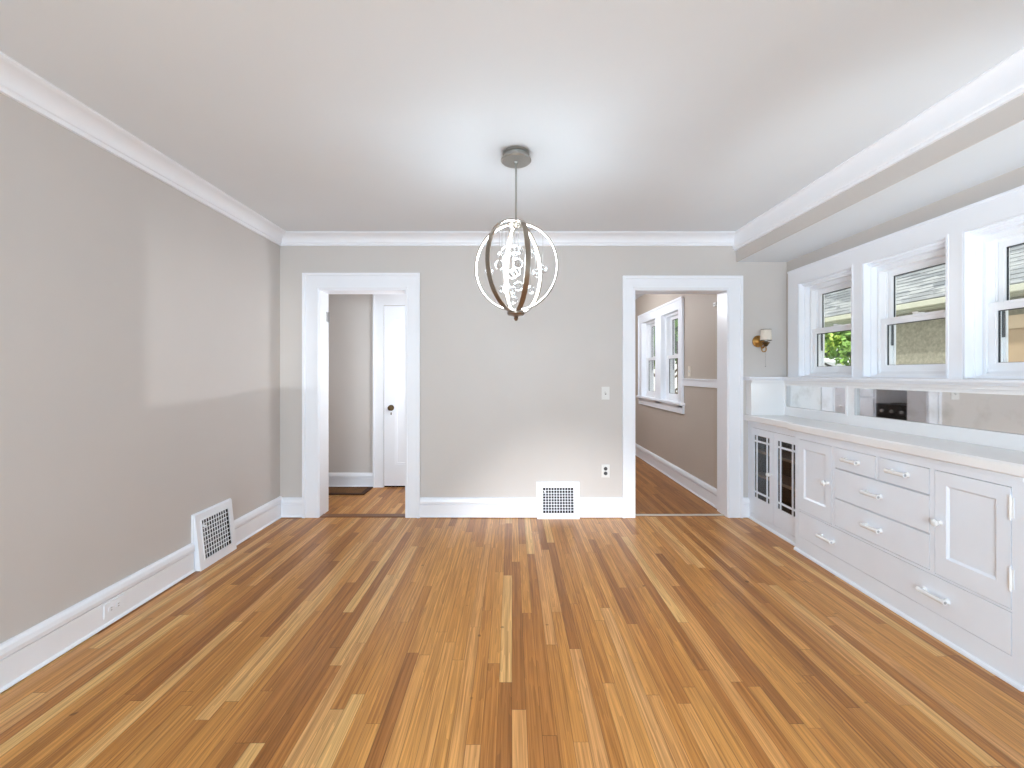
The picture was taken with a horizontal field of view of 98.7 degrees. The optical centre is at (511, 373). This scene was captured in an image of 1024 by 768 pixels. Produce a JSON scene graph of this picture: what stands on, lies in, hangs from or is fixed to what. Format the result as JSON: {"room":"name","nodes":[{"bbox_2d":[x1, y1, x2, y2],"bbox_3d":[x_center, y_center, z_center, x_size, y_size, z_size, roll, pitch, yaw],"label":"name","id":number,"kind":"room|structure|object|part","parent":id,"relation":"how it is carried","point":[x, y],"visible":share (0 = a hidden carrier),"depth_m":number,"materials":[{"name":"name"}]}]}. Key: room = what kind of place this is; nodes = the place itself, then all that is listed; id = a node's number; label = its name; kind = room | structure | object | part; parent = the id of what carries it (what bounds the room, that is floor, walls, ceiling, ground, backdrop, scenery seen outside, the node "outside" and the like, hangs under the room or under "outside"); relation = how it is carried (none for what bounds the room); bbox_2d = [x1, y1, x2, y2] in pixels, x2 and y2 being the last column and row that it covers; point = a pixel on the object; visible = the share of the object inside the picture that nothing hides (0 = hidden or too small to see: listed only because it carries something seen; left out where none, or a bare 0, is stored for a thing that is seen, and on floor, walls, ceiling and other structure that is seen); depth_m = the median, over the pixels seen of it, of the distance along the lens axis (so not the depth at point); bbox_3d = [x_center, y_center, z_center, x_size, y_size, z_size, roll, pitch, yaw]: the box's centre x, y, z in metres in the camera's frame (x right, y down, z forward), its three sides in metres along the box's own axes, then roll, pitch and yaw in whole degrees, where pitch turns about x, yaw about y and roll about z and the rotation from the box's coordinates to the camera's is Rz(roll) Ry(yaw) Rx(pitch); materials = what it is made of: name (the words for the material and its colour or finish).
{"room":"dining room","nodes":[
{"label":"dining room","id":0,"kind":"room"},
{"bbox_2d":[0,93,279,643],"bbox_3d":[-2.183,0.025,0.180,0.180,2.540,7.920,0,0,0],"label":"wall","id":1,"kind":"structure","parent":0,"point":[140,320],"depth_m":2.30,"materials":[{"name":"beige paint"}]},
{"bbox_2d":[104,594,123,618],"bbox_3d":[-2.068,1.212,2.290,0.010,0.072,0.116,0,0,0],"label":"wall outlet","id":2,"kind":"object","parent":1,"relation":"attached to","point":[117,604],"visible":1,"depth_m":2.28,"materials":[{"name":"white paint"}]},
{"bbox_2d":[108,605,113,611],"bbox_3d":[-2.066,1.212,2.269,0.003,0.033,0.033,0,0,0],"label":"receptacle","id":3,"kind":"object","parent":2,"relation":"attached to","point":[110,607],"depth_m":2.27,"materials":[{"name":"white paint"}]},
{"bbox_2d":[116,601,121,607],"bbox_3d":[-2.066,1.212,2.311,0.003,0.033,0.033,0,0,0],"label":"receptacle","id":4,"kind":"object","parent":2,"relation":"attached to","point":[118,603],"depth_m":2.31,"materials":[{"name":"white paint"}]},
{"bbox_2d":[0,496,281,692],"bbox_3d":[-2.078,1.198,1.745,0.030,0.185,4.450,0,0,0],"label":"baseboard","id":5,"kind":"structure","parent":1,"relation":"attached to","point":[25,653],"depth_m":2.19,"materials":[{"name":"white paint"}]},
{"bbox_2d":[0,52,285,245],"bbox_3d":[-2.035,-1.197,1.745,0.115,0.096,4.450,0,0,0],"label":"trim","id":6,"kind":"structure","parent":1,"relation":"attached to","point":[18,83],"depth_m":2.26,"materials":[{"name":"white paint"}]},
{"bbox_2d":[191,498,236,571],"bbox_3d":[-2.064,1.109,3.065,0.058,0.371,0.388,0,0,0],"label":"air vent","id":7,"kind":"object","parent":1,"relation":"in","point":[213,538],"visible":1,"depth_m":3.03,"materials":[{"name":"white metal"}]},
{"bbox_2d":[200,507,232,560],"bbox_3d":[-2.055,1.107,3.065,0.036,0.271,0.288,0,0,0],"label":"grille","id":8,"kind":"object","parent":7,"relation":"attached to","point":[216,527],"depth_m":3.07,"materials":[{"name":"white metal"}]},
{"bbox_2d":[329,294,404,472],"bbox_3d":[-1.430,0.025,5.080,1.660,2.540,0.120,0,0,0],"label":"wall","id":9,"kind":"structure","parent":0,"point":[351,315],"depth_m":5.02,"materials":[{"name":"beige paint"}]},
{"bbox_2d":[329,473,372,486],"bbox_3d":[-1.917,1.210,5.005,0.685,0.160,0.030,0,0,0],"label":"baseboard","id":10,"kind":"structure","parent":9,"relation":"attached to","point":[335,479],"depth_m":5.00,"materials":[{"name":"white paint"}]},
{"bbox_2d":[373,294,404,487],"bbox_3d":[-1.090,0.198,4.995,0.980,2.194,0.090,0,0,0],"label":"door","id":11,"kind":"structure","parent":9,"relation":"in","point":[388,321],"depth_m":5.01,"materials":[{"name":"white paint"}]},
{"bbox_3d":[-1.375,0.390,4.978,0.068,0.068,0.056,0,0,0],"label":"knob","id":12,"kind":"part","parent":11,"relation":"part of","materials":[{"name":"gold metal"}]},
{"bbox_3d":[-1.077,0.254,5.023,0.755,2.047,0.034,0,0,0],"label":"panel","id":13,"kind":"part","parent":11,"relation":"part of","materials":[{"name":"white paint"}]},
{"bbox_2d":[0,455,1023,767],"bbox_3d":[0.150,1.355,1.835,5.020,0.120,11.230,0,0,0],"label":"floor","id":14,"kind":"structure","parent":0,"point":[639,641],"depth_m":1.97,"materials":[{"name":"brown wood"}]},
{"bbox_2d":[329,487,372,494],"bbox_3d":[-1.903,1.290,4.838,0.655,0.011,0.305,0,0,0],"label":"doormat","id":15,"kind":"object","parent":14,"relation":"on","point":[332,490],"visible":0.59,"depth_m":4.84,"materials":[{"name":"brown fabric"}]},
{"bbox_2d":[748,421,794,545],"bbox_3d":[2.243,0.857,3.604,0.314,0.876,0.729,0,0,0],"label":"china cabinet","id":16,"kind":"object","parent":14,"relation":"on","point":[771,449],"visible":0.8,"depth_m":3.71,"materials":[{"name":"white paint"}]},
{"bbox_3d":[2.134,0.855,3.753,0.009,0.750,0.332,0,0,0],"label":"door","id":17,"kind":"part","parent":16,"relation":"part of","materials":[{"name":"white paint"}]},
{"bbox_2d":[755,449,794,463],"bbox_3d":[2.282,0.689,3.604,0.204,0.022,0.697,0,0,0],"label":"shelf","id":18,"kind":"object","parent":16,"relation":"attached to","point":[786,455],"depth_m":3.73,"materials":[{"name":"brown wood"}]},
{"bbox_2d":[755,472,794,490],"bbox_3d":[2.282,0.899,3.604,0.204,0.022,0.697,0,0,0],"label":"shelf","id":19,"kind":"object","parent":16,"relation":"attached to","point":[786,477],"depth_m":3.72,"materials":[{"name":"brown wood"}]},
{"bbox_3d":[2.134,0.855,3.418,0.009,0.750,0.332,0,0,0],"label":"door","id":20,"kind":"part","parent":16,"relation":"part of","materials":[{"name":"white paint"}]},
{"bbox_2d":[794,431,1023,691],"bbox_3d":[2.231,0.857,2.515,0.379,0.876,1.450,0,0,0],"label":"base cabinet","id":21,"kind":"object","parent":14,"relation":"on","point":[938,544],"visible":0.99,"depth_m":2.21,"materials":[{"name":"white paint"}]},
{"bbox_3d":[2.095,0.730,3.036,0.021,0.506,0.328,0,0,0],"label":"door","id":22,"kind":"part","parent":21,"relation":"part of","materials":[{"name":"white paint"}]},
{"bbox_3d":[2.062,0.723,2.904,0.043,0.036,0.036,0,0,0],"label":"knob","id":23,"kind":"part","parent":21,"relation":"part of","materials":[{"name":"white metal"}]},
{"bbox_3d":[2.065,1.092,2.905,0.037,0.029,0.133,0,0,0],"label":"handle","id":24,"kind":"part","parent":21,"relation":"part of","materials":[{"name":"white metal"}]},
{"bbox_3d":[2.065,0.538,2.695,0.037,0.029,0.121,0,0,0],"label":"handle","id":25,"kind":"part","parent":21,"relation":"part of","materials":[{"name":"silver metal"}]},
{"bbox_3d":[2.094,0.541,2.683,0.020,0.128,0.317,0,0,0],"label":"drawer","id":26,"kind":"part","parent":21,"relation":"part of","materials":[{"name":"white paint"}]},
{"bbox_3d":[2.065,0.890,2.535,0.037,0.029,0.121,0,0,0],"label":"handle","id":27,"kind":"part","parent":21,"relation":"part of","materials":[{"name":"white metal"}]},
{"bbox_3d":[2.065,0.697,2.535,0.037,0.029,0.121,0,0,0],"label":"handle","id":28,"kind":"part","parent":21,"relation":"part of","materials":[{"name":"white metal"}]},
{"bbox_3d":[2.094,0.892,2.520,0.020,0.173,0.644,0,0,0],"label":"drawer","id":29,"kind":"part","parent":21,"relation":"part of","materials":[{"name":"white paint"}]},
{"bbox_3d":[2.094,0.706,2.520,0.020,0.185,0.644,0,0,0],"label":"drawer","id":30,"kind":"part","parent":21,"relation":"part of","materials":[{"name":"white paint"}]},
{"bbox_2d":[744,414,1023,477],"bbox_3d":[2.227,0.393,2.481,0.350,0.052,2.977,0,0,0],"label":"countertop","id":31,"kind":"structure","parent":21,"relation":"on","point":[1000,460],"depth_m":2.34,"materials":[{"name":"white paint"}]},
{"bbox_3d":[2.065,0.535,2.366,0.037,0.029,0.121,0,0,0],"label":"handle","id":32,"kind":"part","parent":21,"relation":"part of","materials":[{"name":"white metal"}]},
{"bbox_3d":[2.094,0.541,2.349,0.020,0.128,0.302,0,0,0],"label":"drawer","id":33,"kind":"part","parent":21,"relation":"part of","materials":[{"name":"white paint"}]},
{"bbox_3d":[2.094,1.089,2.519,0.020,0.179,1.362,0,0,0],"label":"drawer","id":34,"kind":"part","parent":21,"relation":"part of","materials":[{"name":"white paint"}]},
{"bbox_3d":[2.065,1.092,2.163,0.037,0.029,0.143,0,0,0],"label":"handle","id":35,"kind":"part","parent":21,"relation":"part of","materials":[{"name":"white metal"}]},
{"bbox_3d":[2.062,0.726,2.140,0.043,0.036,0.036,0,0,0],"label":"knob","id":36,"kind":"part","parent":21,"relation":"part of","materials":[{"name":"white metal"}]},
{"bbox_3d":[2.095,0.730,2.003,0.021,0.506,0.330,0,0,0],"label":"door","id":37,"kind":"part","parent":21,"relation":"part of","materials":[{"name":"white paint"}]},
{"bbox_2d":[0,0,1023,230],"bbox_3d":[0.194,-1.320,0.180,4.933,0.150,7.920,0,0,0],"label":"ceiling","id":38,"kind":"structure","parent":0,"point":[311,115],"depth_m":1.94,"materials":[{"name":"paint"}]},
{"bbox_2d":[474,146,558,320],"bbox_3d":[0.023,-0.771,2.480,0.419,0.949,0.501,0,0,42],"label":"pendant light","id":39,"kind":"object","parent":38,"relation":"hanging from","point":[515,157],"visible":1,"depth_m":2.44,"materials":[{"name":"silver metal"}]},
{"bbox_3d":[0.022,-1.021,2.480,0.011,0.328,0.011,0,0,0],"label":"rod","id":40,"kind":"part","parent":39,"relation":"part of","materials":[{"name":"silver metal"}]},
{"bbox_2d":[280,246,786,496],"bbox_3d":[0.283,0.025,4.055,4.753,2.540,0.170,0,0,0],"label":"wall","id":41,"kind":"structure","parent":0,"point":[508,406],"depth_m":3.97,"materials":[{"name":"beige paint"}]},
{"bbox_2d":[302,273,419,517],"bbox_3d":[-1.353,0.197,4.045,1.054,2.197,0.222,0,0,0],"label":"door frame","id":42,"kind":"structure","parent":41,"relation":"in","point":[316,287],"depth_m":3.95,"materials":[{"name":"white paint"}]},
{"bbox_2d":[319,514,404,517],"bbox_3d":[-1.346,1.292,4.005,0.770,0.006,0.100,0,0,0],"label":"threshold","id":43,"kind":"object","parent":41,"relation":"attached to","point":[323,515],"depth_m":3.97,"materials":[{"name":"brown wood"}]},
{"bbox_2d":[281,231,734,245],"bbox_3d":[-0.036,-1.197,3.913,4.113,0.096,0.115,0,0,0],"label":"trim","id":44,"kind":"structure","parent":41,"relation":"attached to","point":[290,238],"depth_m":3.93,"materials":[{"name":"white paint"}]},
{"bbox_2d":[280,497,749,517],"bbox_3d":[0.018,1.204,3.955,4.223,0.173,0.030,0,0,0],"label":"baseboard","id":45,"kind":"structure","parent":41,"relation":"attached to","point":[291,507],"depth_m":3.95,"materials":[{"name":"white paint"}]},
{"bbox_2d":[536,482,579,518],"bbox_3d":[0.413,1.135,3.941,0.388,0.319,0.058,0,0,0],"label":"air vent","id":46,"kind":"object","parent":41,"relation":"in","point":[555,500],"visible":1,"depth_m":3.94,"materials":[{"name":"white metal"}]},
{"bbox_2d":[542,487,574,513],"bbox_3d":[0.413,1.134,3.932,0.288,0.233,0.036,0,0,0],"label":"grille","id":47,"kind":"object","parent":46,"relation":"attached to","point":[555,500],"depth_m":3.94,"materials":[{"name":"white metal"}]},
{"bbox_2d":[601,464,609,477],"bbox_3d":[0.843,0.879,3.965,0.074,0.118,0.010,0,0,0],"label":"wall outlet","id":48,"kind":"object","parent":41,"relation":"attached to","point":[605,468],"visible":1,"depth_m":3.96,"materials":[{"name":"plastic"}]},
{"bbox_2d":[602,387,609,399],"bbox_3d":[0.843,0.177,3.961,0.072,0.116,0.018,0,0,0],"label":"light switch","id":49,"kind":"object","parent":41,"relation":"attached to","point":[605,390],"visible":1,"depth_m":3.96,"materials":[{"name":"plastic"}]},
{"bbox_2d":[635,514,723,515],"bbox_3d":[1.522,1.292,4.026,0.825,0.006,0.042,0,0,0],"label":"threshold","id":50,"kind":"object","parent":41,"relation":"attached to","point":[635,514],"depth_m":4.01,"materials":[{"name":"wood"}]},
{"bbox_2d":[622,276,742,517],"bbox_3d":[1.530,0.209,4.043,1.079,2.172,0.218,0,0,0],"label":"door frame","id":51,"kind":"structure","parent":41,"relation":"in","point":[728,289],"depth_m":3.95,"materials":[{"name":"white paint"}]},
{"bbox_2d":[752,329,771,366],"bbox_3d":[2.219,-0.222,3.889,0.108,0.329,0.163,0,0,0],"label":"wall sconce","id":52,"kind":"object","parent":41,"relation":"attached to","point":[765,336],"visible":1,"depth_m":3.85,"materials":[{"name":"gold metal"}]},
{"bbox_3d":[2.205,-0.232,3.895,0.053,0.095,0.102,0,0,0],"label":"arm","id":53,"kind":"part","parent":52,"relation":"part of","materials":[{"name":"gold metal"}]},
{"bbox_3d":[2.225,-0.338,3.855,0.092,0.094,0.092,0,0,0],"label":"lamp shade","id":54,"kind":"part","parent":52,"relation":"part of","materials":[{"name":"white glass"}]},
{"bbox_2d":[733,47,1023,250],"bbox_3d":[1.986,-1.175,2.480,0.068,0.140,2.980,0,0,0],"label":"trim","id":55,"kind":"structure","parent":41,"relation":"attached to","point":[1002,83],"depth_m":2.21,"materials":[{"name":"white paint"}]},
{"bbox_2d":[635,294,716,488],"bbox_3d":[2.060,0.055,5.720,0.160,2.480,3.160,0,0,0],"label":"wall","id":56,"kind":"structure","parent":0,"point":[688,441],"depth_m":4.85,"materials":[{"name":"beige paint"}]},
{"bbox_2d":[645,320,654,396],"bbox_3d":[2.070,-0.212,6.340,0.121,1.105,0.640,0,0,0],"label":"window","id":57,"kind":"structure","parent":56,"relation":"in","point":[650,358],"depth_m":6.62,"materials":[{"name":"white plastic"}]},
{"bbox_3d":[2.049,0.038,6.340,0.040,0.544,0.578,0,0,0],"label":"sash","id":58,"kind":"part","parent":57,"relation":"part of","materials":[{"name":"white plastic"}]},
{"bbox_3d":[2.097,-0.465,6.340,0.032,0.540,0.578,0,0,0],"label":"sash","id":59,"kind":"part","parent":57,"relation":"part of","materials":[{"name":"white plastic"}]},
{"bbox_2d":[636,296,684,413],"bbox_3d":[1.976,-0.212,5.933,0.102,1.355,1.805,0,0,0],"label":"trim","id":60,"kind":"structure","parent":56,"relation":"attached to","point":[659,314],"depth_m":5.79,"materials":[{"name":"white paint"}]},
{"bbox_2d":[665,311,677,400],"bbox_3d":[2.070,-0.212,5.495,0.121,1.105,0.610,0,0,0],"label":"window","id":61,"kind":"structure","parent":56,"relation":"in","point":[671,355],"depth_m":5.76,"materials":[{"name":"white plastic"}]},
{"bbox_3d":[2.049,0.038,5.495,0.040,0.544,0.548,0,0,0],"label":"sash","id":62,"kind":"part","parent":61,"relation":"part of","materials":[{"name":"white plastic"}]},
{"bbox_3d":[2.097,-0.465,5.495,0.032,0.540,0.548,0,0,0],"label":"sash","id":63,"kind":"part","parent":61,"relation":"part of","materials":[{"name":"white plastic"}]},
{"bbox_2d":[635,443,716,508],"bbox_3d":[1.965,1.202,5.720,0.030,0.175,3.160,0,0,0],"label":"baseboard","id":64,"kind":"structure","parent":56,"relation":"attached to","point":[706,492],"depth_m":5.09,"materials":[{"name":"white paint"}]},
{"bbox_2d":[688,366,690,375],"bbox_3d":[1.972,-0.024,4.900,0.016,0.113,0.070,0,0,0],"label":"light switch","id":65,"kind":"object","parent":56,"relation":"attached to","point":[689,367],"visible":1,"depth_m":4.89,"materials":[{"name":"plastic"}]},
{"bbox_2d":[682,378,716,387],"bbox_3d":[1.967,0.099,4.606,0.026,0.083,0.908,0,0,0],"label":"trim","id":66,"kind":"structure","parent":56,"relation":"attached to","point":[710,383],"depth_m":4.56,"materials":[{"name":"white paint"}]},
{"bbox_2d":[736,94,1023,261],"bbox_3d":[2.250,-1.125,2.480,0.460,0.240,2.980,0,0,0],"label":"beam","id":67,"kind":"structure","parent":0,"point":[991,146],"depth_m":2.39,"materials":[{"name":"beige paint"}]},
{"bbox_2d":[787,166,1023,450],"bbox_3d":[2.570,0.025,2.380,0.180,2.540,3.180,0,0,0],"label":"wall","id":68,"kind":"structure","parent":0,"point":[1013,179],"depth_m":2.68,"materials":[{"name":"beige paint"}]},
{"bbox_2d":[788,385,844,412],"bbox_3d":[2.422,0.197,3.510,0.006,0.187,0.681,0,0,0],"label":"mirror","id":69,"kind":"object","parent":68,"relation":"attached to","point":[831,399],"visible":1,"depth_m":3.48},
{"bbox_2d":[808,276,850,374],"bbox_3d":[2.591,-0.354,3.479,0.121,0.763,0.595,0,0,0],"label":"window","id":70,"kind":"structure","parent":68,"relation":"in","point":[818,330],"depth_m":3.71,"materials":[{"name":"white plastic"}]},
{"bbox_3d":[2.571,-0.190,3.479,0.040,0.374,0.533,0,0,0],"label":"sash","id":71,"kind":"part","parent":70,"relation":"part of","materials":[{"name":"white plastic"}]},
{"bbox_3d":[2.619,-0.521,3.479,0.032,0.370,0.533,0,0,0],"label":"sash","id":72,"kind":"part","parent":70,"relation":"part of","materials":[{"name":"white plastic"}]},
{"bbox_2d":[743,377,1023,386],"bbox_3d":[2.290,0.045,2.487,0.404,0.032,2.995,0,0,0],"label":"trim","id":73,"kind":"structure","parent":68,"relation":"attached to","point":[982,382],"depth_m":2.61,"materials":[{"name":"white paint"}]},
{"bbox_2d":[746,380,1023,451],"bbox_3d":[2.296,0.214,2.480,0.368,0.306,2.980,0,0,0],"label":"trim","id":74,"kind":"structure","parent":68,"relation":"attached to","point":[763,397],"depth_m":2.90,"materials":[{"name":"white paint"}]},
{"bbox_2d":[787,185,1023,378],"bbox_3d":[2.545,-0.438,2.469,0.191,0.933,2.897,0,0,0],"label":"trim","id":75,"kind":"structure","parent":68,"relation":"attached to","point":[961,232],"depth_m":2.56,"materials":[{"name":"white paint"}]},
{"bbox_2d":[877,249,944,375],"bbox_3d":[2.591,-0.354,2.786,0.121,0.763,0.594,0,0,0],"label":"window","id":76,"kind":"structure","parent":68,"relation":"in","point":[887,320],"depth_m":2.99,"materials":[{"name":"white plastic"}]},
{"bbox_3d":[2.571,-0.190,2.786,0.040,0.374,0.532,0,0,0],"label":"sash","id":77,"kind":"part","parent":76,"relation":"part of","materials":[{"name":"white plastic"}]},
{"bbox_3d":[2.619,-0.521,2.786,0.032,0.370,0.532,0,0,0],"label":"sash","id":78,"kind":"part","parent":76,"relation":"part of","materials":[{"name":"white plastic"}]},
{"bbox_2d":[857,388,1023,434],"bbox_3d":[2.422,0.197,2.118,0.006,0.187,1.935,0,0,0],"label":"mirror","id":79,"kind":"object","parent":68,"relation":"attached to","point":[989,412],"visible":1,"depth_m":2.44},
{"bbox_2d":[980,226,1023,375],"bbox_3d":[2.591,-0.354,2.098,0.121,0.763,0.595,0,0,0],"label":"window","id":80,"kind":"structure","parent":68,"relation":"in","point":[997,302],"depth_m":2.34,"materials":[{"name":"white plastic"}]},
{"bbox_3d":[2.571,-0.190,2.098,0.040,0.374,0.533,0,0,0],"label":"sash","id":81,"kind":"part","parent":80,"relation":"part of","materials":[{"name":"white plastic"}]},
{"bbox_3d":[2.619,-0.521,2.098,0.032,0.370,0.533,0,0,0],"label":"sash","id":82,"kind":"part","parent":80,"relation":"part of","materials":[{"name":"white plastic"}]},
{"label":"outside","id":83,"kind":"structure","parent":0,"visible":0},
{"bbox_3d":[10.000,2.195,13.000,48.000,0.100,54.000,0,0,0],"label":"ground","id":84,"kind":"structure","parent":83,"visible":0},
{"bbox_2d":[654,346,676,390],"bbox_3d":[6.745,-1.438,19.339,5.530,7.183,5.344,0,0,0],"label":"leafy tree","id":85,"kind":"object","parent":84,"relation":"on","point":[654,346],"visible":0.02,"depth_m":19.47,"materials":[{"name":"green plant"}]},
{"bbox_2d":[654,319,677,393],"bbox_3d":[4.610,-0.829,12.110,4.004,5.965,3.720,0,0,28],"label":"leafy tree","id":86,"kind":"object","parent":84,"relation":"on","point":[676,320],"visible":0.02,"depth_m":11.84,"materials":[{"name":"green plant"}]},
{"bbox_2d":[825,358,849,365],"bbox_3d":[11.500,0.800,15.500,5.400,2.690,3.600,0,0,0],"label":"garage","id":87,"kind":"structure","parent":84,"relation":"on","point":[831,362],"depth_m":14.74,"materials":[{"name":"white"}]},
{"bbox_2d":[825,338,849,357],"bbox_3d":[15.229,-1.418,20.870,5.861,7.144,5.898,0,0,0],"label":"leafy tree","id":88,"kind":"object","parent":84,"relation":"on","point":[831,347],"visible":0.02,"depth_m":20.55,"materials":[{"name":"green plant"}]},
{"bbox_2d":[825,331,850,365],"bbox_3d":[9.595,-0.243,12.273,2.938,4.792,2.784,0,0,-30],"label":"leafy tree","id":89,"kind":"object","parent":84,"relation":"on","point":[843,338],"visible":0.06,"depth_m":11.99,"materials":[{"name":"green plant"}]},
{"bbox_2d":[825,244,1023,364],"bbox_3d":[9.075,-0.484,1.600,6.650,5.258,16.200,0,0,0],"label":"house","id":90,"kind":"structure","parent":84,"relation":"on","point":[922,342],"depth_m":6.49,"materials":[{"name":"grey paint"}]},
{"bbox_3d":[6.084,0.095,4.410,0.028,1.280,2.100,0,0,0],"label":"shutter panel","id":91,"kind":"part","parent":90,"relation":"part of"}
]}

